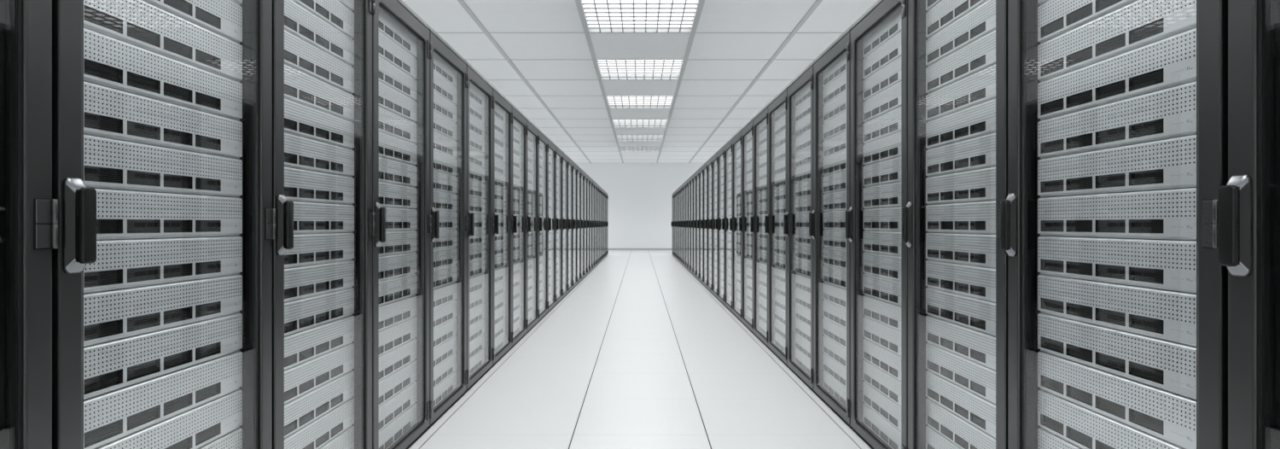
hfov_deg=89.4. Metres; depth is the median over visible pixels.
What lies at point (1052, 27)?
vent grille
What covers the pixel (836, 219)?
server
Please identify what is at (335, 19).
vent grille
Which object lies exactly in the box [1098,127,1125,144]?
vent grille
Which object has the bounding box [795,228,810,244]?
server
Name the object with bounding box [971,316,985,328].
vent grille
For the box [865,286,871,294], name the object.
vent grille
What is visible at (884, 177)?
vent grille
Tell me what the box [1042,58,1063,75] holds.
vent grille
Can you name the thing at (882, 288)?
server
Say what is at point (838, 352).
server
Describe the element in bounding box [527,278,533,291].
server
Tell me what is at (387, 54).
vent grille
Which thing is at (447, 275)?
server
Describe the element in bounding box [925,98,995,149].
server
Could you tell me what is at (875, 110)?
vent grille
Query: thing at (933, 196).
vent grille
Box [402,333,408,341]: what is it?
vent grille
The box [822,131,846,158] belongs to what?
server
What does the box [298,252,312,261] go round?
vent grille
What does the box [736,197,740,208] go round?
server
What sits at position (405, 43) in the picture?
vent grille
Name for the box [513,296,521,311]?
server
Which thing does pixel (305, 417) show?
vent grille
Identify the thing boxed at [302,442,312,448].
vent grille
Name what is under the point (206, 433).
vent grille
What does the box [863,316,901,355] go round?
server
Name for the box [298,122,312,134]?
vent grille
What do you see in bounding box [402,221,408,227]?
vent grille
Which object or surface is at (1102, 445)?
vent grille
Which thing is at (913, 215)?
door
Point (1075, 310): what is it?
vent grille
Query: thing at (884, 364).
vent grille
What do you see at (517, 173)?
server
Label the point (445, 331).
server
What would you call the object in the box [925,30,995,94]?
server
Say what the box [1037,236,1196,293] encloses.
server
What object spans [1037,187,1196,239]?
server
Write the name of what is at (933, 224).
vent grille
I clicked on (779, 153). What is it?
server
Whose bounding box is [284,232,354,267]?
server
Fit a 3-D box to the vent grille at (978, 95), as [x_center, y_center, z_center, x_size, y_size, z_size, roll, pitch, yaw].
[1.064,-0.401,2.021,0.008,0.028,0.091,0,0,0]
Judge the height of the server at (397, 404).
0.100 m
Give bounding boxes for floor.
[408,250,871,448]
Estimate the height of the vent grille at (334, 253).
0.028 m
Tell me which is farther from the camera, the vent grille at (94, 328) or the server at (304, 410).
the server at (304, 410)
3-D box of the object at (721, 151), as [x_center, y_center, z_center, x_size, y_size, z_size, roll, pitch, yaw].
[1.480,0.010,8.174,0.980,1.980,0.661,0,0,0]
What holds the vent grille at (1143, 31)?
attached to the server at (1140, 23)
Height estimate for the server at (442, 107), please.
0.100 m
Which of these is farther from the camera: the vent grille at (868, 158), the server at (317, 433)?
the vent grille at (868, 158)
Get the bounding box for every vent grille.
[84,6,120,33]
[84,59,120,82]
[84,113,120,133]
[84,166,120,183]
[84,269,120,286]
[84,319,120,339]
[84,369,120,392]
[84,419,120,446]
[96,219,120,233]
[127,23,157,46]
[127,72,157,93]
[127,122,157,139]
[127,170,157,186]
[127,219,157,232]
[127,266,157,281]
[127,312,157,331]
[127,359,157,379]
[127,405,157,429]
[163,0,190,15]
[163,37,190,58]
[163,83,190,102]
[163,128,190,145]
[163,174,190,188]
[163,220,190,232]
[163,263,190,277]
[163,306,190,323]
[163,349,190,368]
[163,393,190,413]
[164,436,190,448]
[195,7,218,27]
[195,50,218,69]
[195,93,218,110]
[195,135,218,150]
[195,177,218,191]
[195,220,218,232]
[195,261,218,273]
[195,301,218,316]
[195,342,218,359]
[195,382,218,401]
[195,423,218,443]
[284,17,295,29]
[284,51,295,63]
[284,85,295,97]
[284,118,295,130]
[284,152,295,163]
[284,186,295,197]
[284,254,295,263]
[284,287,295,297]
[284,320,295,331]
[284,353,295,366]
[284,386,295,400]
[284,420,295,434]
[298,25,312,40]
[298,58,312,70]
[298,90,312,103]
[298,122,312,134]
[298,156,312,166]
[298,188,312,197]
[298,221,312,229]
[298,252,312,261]
[298,284,312,295]
[298,315,312,327]
[298,347,312,360]
[298,378,312,392]
[298,411,312,425]
[299,0,312,8]
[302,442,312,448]
[315,4,327,18]
[315,34,327,48]
[315,66,327,79]
[315,97,327,109]
[315,128,327,139]
[315,159,327,168]
[315,190,327,199]
[315,221,327,229]
[315,250,327,260]
[315,281,327,290]
[315,311,327,322]
[315,342,327,353]
[315,371,327,384]
[315,401,327,415]
[315,432,327,446]
[330,13,341,27]
[330,43,341,56]
[330,73,341,85]
[330,103,341,114]
[330,132,341,143]
[330,162,341,171]
[330,192,341,200]
[330,221,341,229]
[330,250,341,258]
[330,279,341,288]
[330,307,341,318]
[330,337,341,347]
[330,365,341,377]
[330,394,341,407]
[330,423,341,436]
[384,26,391,36]
[384,51,391,60]
[384,75,391,84]
[384,99,391,108]
[384,124,391,132]
[384,148,391,156]
[384,173,391,180]
[384,197,391,203]
[384,245,391,252]
[384,269,391,277]
[384,293,391,301]
[384,317,391,325]
[384,342,391,349]
[384,365,391,374]
[384,389,391,399]
[384,413,391,423]
[384,436,391,448]
[385,221,391,228]
[394,34,401,43]
[394,57,401,66]
[394,81,401,89]
[394,104,401,112]
[394,128,400,135]
[394,151,400,158]
[394,174,401,181]
[394,198,401,204]
[394,221,401,227]
[394,244,401,251]
[394,267,401,274]
[394,290,401,298]
[394,314,401,321]
[394,337,400,345]
[394,360,401,368]
[394,383,401,392]
[394,406,401,416]
[394,429,401,439]
[402,40,408,49]
[402,63,408,71]
[402,86,408,93]
[402,108,408,116]
[402,131,408,139]
[402,153,408,161]
[402,176,408,183]
[402,199,408,205]
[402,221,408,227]
[402,244,408,250]
[402,266,408,273]
[402,288,408,296]
[402,310,408,318]
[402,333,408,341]
[402,355,408,364]
[402,378,408,386]
[402,400,408,409]
[402,422,408,431]
[841,221,845,227]
[865,67,871,75]
[865,89,871,97]
[865,133,871,140]
[865,155,871,162]
[865,221,871,227]
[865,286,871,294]
[865,308,871,316]
[865,331,871,337]
[865,352,871,360]
[865,373,871,382]
[865,395,871,404]
[865,417,871,426]
[866,45,871,53]
[866,111,871,118]
[866,177,871,184]
[866,199,871,206]
[866,244,871,250]
[866,265,871,272]
[872,61,879,70]
[872,84,879,93]
[872,107,879,115]
[872,130,879,138]
[872,175,879,183]
[872,198,879,205]
[872,221,879,227]
[872,244,879,250]
[872,289,879,296]
[872,312,879,319]
[872,334,879,342]
[872,356,879,365]
[872,401,879,411]
[872,424,879,434]
[873,38,879,47]
[873,153,879,160]
[873,267,879,273]
[873,379,879,388]
[881,31,888,41]
[881,55,888,64]
[881,79,888,87]
[881,103,888,111]
[881,127,888,134]
[881,151,888,158]
[881,174,888,181]
[881,197,888,204]
[881,221,888,227]
[881,244,888,251]
[881,267,888,275]
[881,291,888,299]
[881,314,888,323]
[881,338,888,346]
[881,361,888,370]
[881,384,888,394]
[881,407,888,418]
[881,430,888,442]
[890,24,897,34]
[890,49,897,58]
[890,74,897,82]
[890,98,897,106]
[890,122,897,131]
[890,147,897,156]
[890,172,897,180]
[890,197,897,203]
[890,221,897,228]
[890,245,897,252]
[890,269,897,277]
[890,294,897,302]
[890,318,897,326]
[890,342,897,351]
[890,366,897,376]
[890,390,897,401]
[890,415,897,425]
[890,439,897,448]
[929,0,936,5]
[929,21,938,34]
[929,50,938,61]
[929,78,938,89]
[929,107,938,117]
[929,135,938,145]
[929,164,938,173]
[929,192,938,201]
[929,221,938,228]
[929,249,938,257]
[929,277,938,285]
[929,304,938,314]
[929,332,938,343]
[929,360,938,372]
[929,389,938,400]
[929,416,938,429]
[942,11,953,25]
[942,41,953,53]
[942,71,953,82]
[942,101,953,112]
[942,131,953,141]
[942,161,953,170]
[942,191,953,200]
[942,221,953,229]
[942,250,953,259]
[942,279,953,289]
[942,308,953,319]
[942,337,953,349]
[942,367,953,378]
[942,395,953,408]
[942,424,953,438]
[956,0,968,16]
[956,32,968,46]
[956,64,968,76]
[956,95,968,107]
[956,127,968,138]
[956,158,968,168]
[956,189,968,198]
[956,221,968,229]
[956,251,968,261]
[956,282,968,291]
[956,312,968,323]
[956,343,968,354]
[956,373,968,386]
[956,404,968,418]
[956,434,968,448]
[971,0,980,5]
[971,23,985,37]
[971,55,985,69]
[971,88,985,101]
[971,122,985,133]
[971,155,985,165]
[971,187,985,197]
[971,221,985,229]
[971,252,985,262]
[971,285,985,296]
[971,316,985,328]
[971,349,985,361]
[971,381,985,395]
[971,413,985,428]
[1042,17,1063,37]
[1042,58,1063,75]
[1042,98,1063,115]
[1042,139,1063,153]
[1042,180,1063,191]
[1042,220,1063,231]
[1042,259,1063,271]
[1042,297,1063,312]
[1042,337,1063,352]
[1042,375,1063,393]
[1042,415,1063,433]
[1068,4,1092,25]
[1068,46,1092,66]
[1068,90,1092,107]
[1068,133,1092,149]
[1068,176,1092,190]
[1068,220,1092,232]
[1068,261,1092,274]
[1068,302,1092,318]
[1068,343,1092,360]
[1068,384,1092,404]
[1068,427,1092,448]
[1098,0,1122,10]
[1098,34,1125,55]
[1098,81,1125,99]
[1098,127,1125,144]
[1098,173,1125,187]
[1098,220,1125,232]
[1098,263,1125,279]
[1098,308,1125,325]
[1098,352,1125,371]
[1098,396,1125,418]
[1098,441,1115,448]
[1131,19,1163,43]
[1131,69,1163,90]
[1131,119,1163,138]
[1131,169,1163,185]
[1131,219,1163,232]
[1131,267,1163,282]
[1131,314,1163,332]
[1131,361,1163,383]
[1131,408,1163,432]
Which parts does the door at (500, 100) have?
handle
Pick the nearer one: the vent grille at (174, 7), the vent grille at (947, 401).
the vent grille at (174, 7)
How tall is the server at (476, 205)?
0.100 m
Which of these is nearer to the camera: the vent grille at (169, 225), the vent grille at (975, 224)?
the vent grille at (169, 225)
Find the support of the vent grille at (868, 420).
attached to the server at (888, 433)
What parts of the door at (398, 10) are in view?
handle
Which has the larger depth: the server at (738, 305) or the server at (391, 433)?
the server at (738, 305)
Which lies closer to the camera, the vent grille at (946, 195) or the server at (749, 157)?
the vent grille at (946, 195)
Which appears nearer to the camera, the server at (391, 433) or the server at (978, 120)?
the server at (978, 120)
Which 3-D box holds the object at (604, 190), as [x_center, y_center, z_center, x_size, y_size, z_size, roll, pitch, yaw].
[-1.480,0.010,18.913,0.980,1.980,0.661,0,0,0]
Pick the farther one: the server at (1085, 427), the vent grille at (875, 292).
the vent grille at (875, 292)
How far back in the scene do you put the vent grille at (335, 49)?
2.25 m
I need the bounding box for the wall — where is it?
[576,162,703,248]
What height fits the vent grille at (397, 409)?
0.028 m
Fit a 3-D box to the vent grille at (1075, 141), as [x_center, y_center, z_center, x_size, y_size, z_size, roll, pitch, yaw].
[1.064,-0.198,1.555,0.008,0.028,0.091,0,0,0]
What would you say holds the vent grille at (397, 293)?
attached to the server at (397, 288)
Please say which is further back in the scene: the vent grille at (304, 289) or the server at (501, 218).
the server at (501, 218)
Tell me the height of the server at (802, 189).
0.100 m
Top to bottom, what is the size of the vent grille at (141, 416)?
0.028 m
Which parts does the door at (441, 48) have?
handle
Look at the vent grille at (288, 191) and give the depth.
1.97 m
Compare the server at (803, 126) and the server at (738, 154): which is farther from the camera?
the server at (738, 154)
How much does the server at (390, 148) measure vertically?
0.100 m
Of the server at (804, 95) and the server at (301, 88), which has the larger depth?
the server at (804, 95)
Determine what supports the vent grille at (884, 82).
attached to the server at (889, 76)
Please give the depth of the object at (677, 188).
17.79 m
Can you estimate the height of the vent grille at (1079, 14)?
0.028 m
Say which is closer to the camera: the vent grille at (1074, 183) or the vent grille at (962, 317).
the vent grille at (1074, 183)
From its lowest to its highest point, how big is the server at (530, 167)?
0.100 m
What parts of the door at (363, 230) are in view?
handle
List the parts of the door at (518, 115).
handle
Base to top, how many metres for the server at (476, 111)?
0.100 m
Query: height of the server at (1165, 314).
0.100 m
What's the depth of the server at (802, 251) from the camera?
4.18 m
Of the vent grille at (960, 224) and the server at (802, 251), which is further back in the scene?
the server at (802, 251)
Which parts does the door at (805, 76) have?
handle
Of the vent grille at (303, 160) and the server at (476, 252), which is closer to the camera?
the vent grille at (303, 160)
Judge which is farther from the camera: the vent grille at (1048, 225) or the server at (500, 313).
the server at (500, 313)
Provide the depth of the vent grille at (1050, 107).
1.66 m
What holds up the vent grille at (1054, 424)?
attached to the server at (1085, 427)
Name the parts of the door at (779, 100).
handle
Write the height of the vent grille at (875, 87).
0.028 m
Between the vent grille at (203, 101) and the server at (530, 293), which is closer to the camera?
the vent grille at (203, 101)
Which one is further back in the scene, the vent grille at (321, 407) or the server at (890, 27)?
the server at (890, 27)
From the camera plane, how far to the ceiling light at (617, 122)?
14.99 m
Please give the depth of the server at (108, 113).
1.41 m
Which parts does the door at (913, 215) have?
handle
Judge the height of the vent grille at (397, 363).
0.028 m
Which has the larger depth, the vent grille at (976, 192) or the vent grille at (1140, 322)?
the vent grille at (976, 192)
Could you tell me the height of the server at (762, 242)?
0.100 m
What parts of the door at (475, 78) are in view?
handle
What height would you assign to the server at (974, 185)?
0.100 m
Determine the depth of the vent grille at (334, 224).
2.26 m
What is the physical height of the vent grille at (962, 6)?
0.028 m
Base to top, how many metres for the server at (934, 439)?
0.100 m
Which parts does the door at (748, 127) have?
handle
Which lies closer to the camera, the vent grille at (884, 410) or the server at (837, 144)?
the vent grille at (884, 410)
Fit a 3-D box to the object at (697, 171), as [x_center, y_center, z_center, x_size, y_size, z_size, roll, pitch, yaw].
[1.480,0.010,11.529,0.980,1.980,0.661,0,0,0]
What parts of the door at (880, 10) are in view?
handle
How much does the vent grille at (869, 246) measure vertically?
0.028 m
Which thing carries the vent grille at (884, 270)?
attached to the server at (882, 265)
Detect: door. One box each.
[0,0,58,448]
[52,0,275,448]
[272,0,374,448]
[372,0,431,448]
[426,23,468,429]
[464,58,494,393]
[490,83,512,367]
[510,102,527,349]
[525,116,539,334]
[536,127,548,322]
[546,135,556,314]
[554,145,563,306]
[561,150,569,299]
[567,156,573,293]
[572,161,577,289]
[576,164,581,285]
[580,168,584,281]
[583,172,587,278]
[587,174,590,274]
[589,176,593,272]
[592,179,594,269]
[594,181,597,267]
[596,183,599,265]
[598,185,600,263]
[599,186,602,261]
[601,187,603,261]
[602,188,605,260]
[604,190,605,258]
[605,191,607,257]
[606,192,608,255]
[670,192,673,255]
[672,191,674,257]
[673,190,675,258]
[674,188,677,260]
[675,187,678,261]
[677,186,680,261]
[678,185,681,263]
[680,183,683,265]
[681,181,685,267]
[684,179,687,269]
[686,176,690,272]
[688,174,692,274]
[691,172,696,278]
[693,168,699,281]
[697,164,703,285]
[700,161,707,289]
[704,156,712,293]
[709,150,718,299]
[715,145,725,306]
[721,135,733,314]
[729,127,743,322]
[738,116,754,334]
[750,102,769,349]
[764,83,789,367]
[783,58,815,393]
[808,23,853,429]
[845,0,907,448]
[901,0,1007,448]
[1000,0,1227,448]
[1218,0,1279,448]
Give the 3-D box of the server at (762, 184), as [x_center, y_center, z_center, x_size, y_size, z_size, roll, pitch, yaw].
[1.395,-0.324,5.492,0.680,0.100,0.500,0,0,0]
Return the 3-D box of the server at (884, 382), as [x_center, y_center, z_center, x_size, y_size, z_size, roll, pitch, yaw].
[1.395,0.692,2.808,0.680,0.100,0.500,0,0,0]
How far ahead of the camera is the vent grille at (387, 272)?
2.73 m
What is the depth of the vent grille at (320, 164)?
2.16 m
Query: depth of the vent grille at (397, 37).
2.82 m
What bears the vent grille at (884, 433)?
attached to the server at (888, 433)
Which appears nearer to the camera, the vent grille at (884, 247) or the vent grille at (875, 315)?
the vent grille at (884, 247)
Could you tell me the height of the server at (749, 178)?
0.100 m
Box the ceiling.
[401,0,878,162]
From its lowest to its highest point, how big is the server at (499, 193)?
0.100 m
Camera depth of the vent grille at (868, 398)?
3.00 m
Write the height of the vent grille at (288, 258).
0.028 m
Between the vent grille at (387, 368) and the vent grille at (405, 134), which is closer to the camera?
the vent grille at (387, 368)
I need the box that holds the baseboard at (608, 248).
[607,248,672,250]
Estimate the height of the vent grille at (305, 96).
0.028 m
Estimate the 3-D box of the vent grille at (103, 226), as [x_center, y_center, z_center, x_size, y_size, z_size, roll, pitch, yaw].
[-1.064,0.005,1.274,0.008,0.028,0.091,0,0,0]
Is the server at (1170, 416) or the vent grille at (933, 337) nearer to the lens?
the server at (1170, 416)
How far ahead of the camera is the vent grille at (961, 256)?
2.13 m
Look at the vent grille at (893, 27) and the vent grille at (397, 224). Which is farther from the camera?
the vent grille at (397, 224)
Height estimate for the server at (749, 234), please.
0.100 m
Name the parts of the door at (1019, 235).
handle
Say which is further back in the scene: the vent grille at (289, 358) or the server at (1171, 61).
the vent grille at (289, 358)
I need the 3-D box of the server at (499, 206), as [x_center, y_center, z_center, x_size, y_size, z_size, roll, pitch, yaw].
[-1.395,-0.121,4.821,0.680,0.100,0.500,0,0,0]
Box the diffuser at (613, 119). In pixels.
[613,119,666,121]
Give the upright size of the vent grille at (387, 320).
0.028 m
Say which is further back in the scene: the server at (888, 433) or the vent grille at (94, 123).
the server at (888, 433)
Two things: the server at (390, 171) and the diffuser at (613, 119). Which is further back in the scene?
the diffuser at (613, 119)
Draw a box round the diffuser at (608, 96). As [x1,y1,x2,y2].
[607,95,672,104]
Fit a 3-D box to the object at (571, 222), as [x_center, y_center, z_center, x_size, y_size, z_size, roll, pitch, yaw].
[-1.480,0.010,9.519,0.980,1.980,0.661,0,0,0]
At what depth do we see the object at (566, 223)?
9.13 m
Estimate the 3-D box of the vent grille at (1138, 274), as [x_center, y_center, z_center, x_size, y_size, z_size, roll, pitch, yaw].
[1.064,0.107,1.350,0.008,0.028,0.091,0,0,0]
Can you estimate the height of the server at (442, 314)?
0.100 m
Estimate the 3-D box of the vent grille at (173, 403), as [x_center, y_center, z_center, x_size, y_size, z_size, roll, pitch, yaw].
[-1.064,0.411,1.479,0.008,0.028,0.091,0,0,0]
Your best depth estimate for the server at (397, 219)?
2.85 m
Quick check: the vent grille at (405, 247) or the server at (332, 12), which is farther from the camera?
the vent grille at (405, 247)
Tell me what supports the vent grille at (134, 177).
attached to the server at (108, 164)
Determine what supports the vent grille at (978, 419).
attached to the server at (975, 410)
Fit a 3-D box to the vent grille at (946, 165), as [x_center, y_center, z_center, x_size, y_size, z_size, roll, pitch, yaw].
[1.064,-0.198,2.226,0.008,0.028,0.091,0,0,0]
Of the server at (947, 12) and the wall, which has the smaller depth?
the server at (947, 12)
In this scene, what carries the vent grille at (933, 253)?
attached to the server at (964, 248)
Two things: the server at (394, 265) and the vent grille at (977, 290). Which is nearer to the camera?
the vent grille at (977, 290)
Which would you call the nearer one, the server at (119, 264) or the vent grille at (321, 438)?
the server at (119, 264)
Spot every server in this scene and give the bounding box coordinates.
[83,0,242,81]
[83,28,242,120]
[83,81,242,158]
[83,134,242,197]
[83,236,242,293]
[83,273,242,346]
[83,312,242,399]
[83,350,242,448]
[94,188,242,239]
[94,389,242,448]
[141,0,242,44]
[197,427,242,448]
[284,0,354,67]
[284,30,354,94]
[284,64,354,122]
[284,98,354,149]
[284,132,354,177]
[284,166,354,204]
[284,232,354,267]
[284,260,354,302]
[284,287,354,336]
[284,314,354,370]
[284,343,354,404]
[284,370,354,438]
[284,397,354,448]
[290,0,354,39]
[292,201,354,233]
[318,425,354,448]
[336,0,354,11]
[378,6,416,58]
[378,31,416,80]
[378,57,416,101]
[378,81,416,122]
[378,106,416,144]
[378,132,416,165]
[378,157,416,187]
[378,181,416,209]
[378,230,416,255]
[378,252,416,281]
[378,273,416,306]
[378,295,416,331]
[378,316,416,355]
[378,337,416,381]
[378,360,416,406]
[378,381,416,430]
[378,402,416,448]
[385,207,416,231]
[433,52,457,87]
[433,71,457,105]
[433,92,457,122]
[433,111,457,140]
[433,131,457,158]
[433,151,457,176]
[433,170,457,193]
[433,190,457,211]
[433,229,457,249]
[433,247,457,269]
[433,264,457,289]
[433,282,457,308]
[433,300,457,328]
[433,317,457,348]
[433,335,457,367]
[433,353,457,387]
[433,370,457,407]
[439,210,457,229]
[469,81,484,108]
[469,98,484,123]
[469,115,484,138]
[469,131,484,153]
[469,147,484,168]
[469,163,484,183]
[469,180,484,198]
[469,196,484,213]
[469,228,484,244]
[469,243,484,261]
[469,258,484,277]
[469,273,484,293]
[469,288,484,310]
[469,302,484,326]
[469,318,484,343]
[469,333,484,359]
[469,348,484,375]
[471,212,484,228]
[494,103,505,123]
[494,117,505,136]
[494,131,505,149]
[494,145,505,162]
[494,158,505,175]
[494,173,505,188]
[494,186,505,202]
[494,200,505,215]
[494,227,505,241]
[494,240,505,255]
[494,254,505,269]
[494,267,505,283]
[494,279,505,296]
[494,292,505,311]
[494,305,505,325]
[494,319,505,338]
[494,331,505,352]
[498,215,505,227]
[513,119,521,135]
[513,131,521,146]
[513,143,521,158]
[513,155,521,169]
[513,167,521,181]
[513,179,521,192]
[513,191,521,204]
[513,203,521,215]
[513,227,521,239]
[513,238,521,251]
[513,250,521,263]
[513,261,521,275]
[513,273,521,287]
[513,285,521,299]
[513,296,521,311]
[513,307,521,323]
[513,319,521,336]
[517,215,521,226]
[527,130,533,145]
[527,140,533,155]
[527,151,533,165]
[527,162,533,175]
[527,173,533,186]
[527,184,533,196]
[527,195,533,206]
[527,205,533,216]
[527,226,533,238]
[527,237,533,248]
[527,247,533,259]
[527,257,533,269]
[527,267,533,280]
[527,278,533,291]
[527,288,533,302]
[527,298,533,313]
[527,308,533,323]
[530,216,533,226]
[539,139,543,151]
[539,150,543,161]
[539,159,543,170]
[539,168,543,180]
[539,179,543,189]
[539,188,543,198]
[539,197,543,208]
[539,207,543,217]
[539,226,543,236]
[539,236,543,245]
[539,254,543,265]
[539,282,543,293]
[539,301,543,313]
[736,139,740,151]
[736,150,740,161]
[736,159,740,170]
[736,168,740,180]
[736,179,740,189]
[736,188,740,198]
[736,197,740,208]
[736,207,740,217]
[736,226,740,236]
[736,236,740,245]
[736,254,740,265]
[736,282,740,293]
[736,301,740,313]
[746,131,752,145]
[746,140,752,155]
[746,151,752,165]
[746,162,752,175]
[746,173,752,186]
[746,184,752,196]
[746,195,752,206]
[746,205,752,216]
[746,216,750,226]
[746,226,752,238]
[746,237,752,248]
[746,247,752,259]
[746,257,752,269]
[746,267,752,280]
[746,278,752,291]
[746,288,752,302]
[746,298,752,313]
[746,308,752,322]
[758,119,766,135]
[758,131,766,146]
[758,143,766,158]
[758,155,766,169]
[758,167,766,181]
[758,179,766,192]
[758,191,766,204]
[758,203,766,215]
[758,215,764,227]
[758,227,766,239]
[758,238,766,251]
[758,250,766,263]
[758,261,766,275]
[758,273,766,287]
[758,285,766,299]
[758,296,766,311]
[758,307,766,323]
[758,319,766,336]
[774,103,785,123]
[774,116,785,136]
[774,131,785,149]
[774,145,785,162]
[774,158,785,175]
[774,173,785,188]
[774,186,785,202]
[774,200,785,215]
[774,214,783,227]
[774,227,785,241]
[774,240,785,255]
[774,254,785,269]
[774,267,785,283]
[774,279,785,296]
[774,292,785,311]
[774,305,785,325]
[774,319,785,338]
[774,331,785,352]
[795,81,810,108]
[795,98,810,123]
[795,115,810,138]
[795,131,810,153]
[795,147,810,168]
[795,163,810,183]
[795,180,810,198]
[795,196,810,213]
[795,212,808,228]
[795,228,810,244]
[795,243,810,261]
[795,258,810,277]
[795,273,810,293]
[795,288,810,310]
[795,302,810,326]
[795,318,810,343]
[795,333,810,359]
[795,348,810,375]
[822,52,846,87]
[822,71,846,105]
[822,92,846,122]
[822,111,846,140]
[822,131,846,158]
[822,151,846,176]
[822,170,846,193]
[822,190,846,211]
[822,210,845,229]
[822,229,846,249]
[822,247,846,269]
[822,264,846,289]
[822,282,846,308]
[822,300,846,328]
[822,317,846,348]
[822,335,846,367]
[822,353,846,387]
[822,370,846,407]
[863,6,901,58]
[863,31,901,80]
[863,57,901,101]
[863,81,901,122]
[863,106,901,144]
[863,132,901,165]
[863,157,901,187]
[863,181,901,209]
[863,206,901,231]
[863,230,901,255]
[863,252,901,281]
[863,273,901,306]
[863,295,901,331]
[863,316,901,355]
[863,337,901,381]
[863,360,901,406]
[863,381,901,430]
[863,402,901,448]
[925,0,943,11]
[925,0,989,39]
[925,0,995,67]
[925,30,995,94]
[925,64,995,122]
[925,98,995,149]
[925,132,995,177]
[925,166,995,204]
[925,200,995,233]
[925,232,995,267]
[925,260,995,302]
[925,287,995,336]
[925,314,995,370]
[925,343,995,404]
[925,370,995,438]
[925,397,995,448]
[925,425,961,448]
[1037,0,1138,44]
[1037,0,1196,81]
[1037,28,1196,120]
[1037,81,1196,158]
[1037,134,1196,197]
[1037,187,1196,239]
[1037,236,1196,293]
[1037,273,1196,346]
[1037,312,1196,399]
[1037,350,1196,448]
[1037,389,1185,448]
[1037,427,1082,448]
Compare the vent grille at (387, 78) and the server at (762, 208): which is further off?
the server at (762, 208)
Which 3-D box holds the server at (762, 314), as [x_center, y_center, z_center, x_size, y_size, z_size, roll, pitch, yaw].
[1.395,0.794,5.492,0.680,0.100,0.500,0,0,0]
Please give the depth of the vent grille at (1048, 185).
1.67 m
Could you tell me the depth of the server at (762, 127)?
5.57 m
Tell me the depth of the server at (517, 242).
5.58 m
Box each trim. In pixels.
[436,32,843,151]
[457,0,822,162]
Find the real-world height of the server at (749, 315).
0.100 m
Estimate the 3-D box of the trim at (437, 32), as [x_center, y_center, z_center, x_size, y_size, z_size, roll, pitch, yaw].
[0.000,-2.338,11.750,11.004,0.027,25.818,0,0,0]
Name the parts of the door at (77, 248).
handle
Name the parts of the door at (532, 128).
handle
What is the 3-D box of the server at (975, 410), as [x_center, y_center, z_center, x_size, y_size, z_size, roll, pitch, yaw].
[1.395,0.590,2.136,0.680,0.100,0.500,0,0,0]
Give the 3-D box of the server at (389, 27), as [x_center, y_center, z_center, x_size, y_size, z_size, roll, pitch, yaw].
[-1.395,-0.832,2.808,0.680,0.100,0.500,0,0,0]
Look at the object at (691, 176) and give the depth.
13.11 m
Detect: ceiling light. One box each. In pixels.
[580,0,699,32]
[596,59,683,79]
[605,95,674,108]
[611,118,668,127]
[616,134,663,140]
[619,146,660,151]
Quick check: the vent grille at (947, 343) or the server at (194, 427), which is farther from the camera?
the vent grille at (947, 343)
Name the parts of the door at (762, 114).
handle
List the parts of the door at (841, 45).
handle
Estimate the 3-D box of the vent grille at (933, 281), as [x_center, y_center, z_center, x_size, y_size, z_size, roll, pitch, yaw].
[1.064,0.208,2.328,0.008,0.028,0.091,0,0,0]
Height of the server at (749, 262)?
0.100 m
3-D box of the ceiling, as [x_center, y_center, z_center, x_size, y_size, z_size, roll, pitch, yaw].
[0.000,-2.455,11.155,11.060,0.250,27.190,0,0,0]
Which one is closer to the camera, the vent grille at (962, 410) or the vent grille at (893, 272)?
the vent grille at (962, 410)
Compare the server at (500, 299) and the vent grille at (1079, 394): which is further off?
the server at (500, 299)
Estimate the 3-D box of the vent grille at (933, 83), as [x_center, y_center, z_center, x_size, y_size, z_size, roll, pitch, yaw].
[1.064,-0.503,2.328,0.008,0.028,0.091,0,0,0]

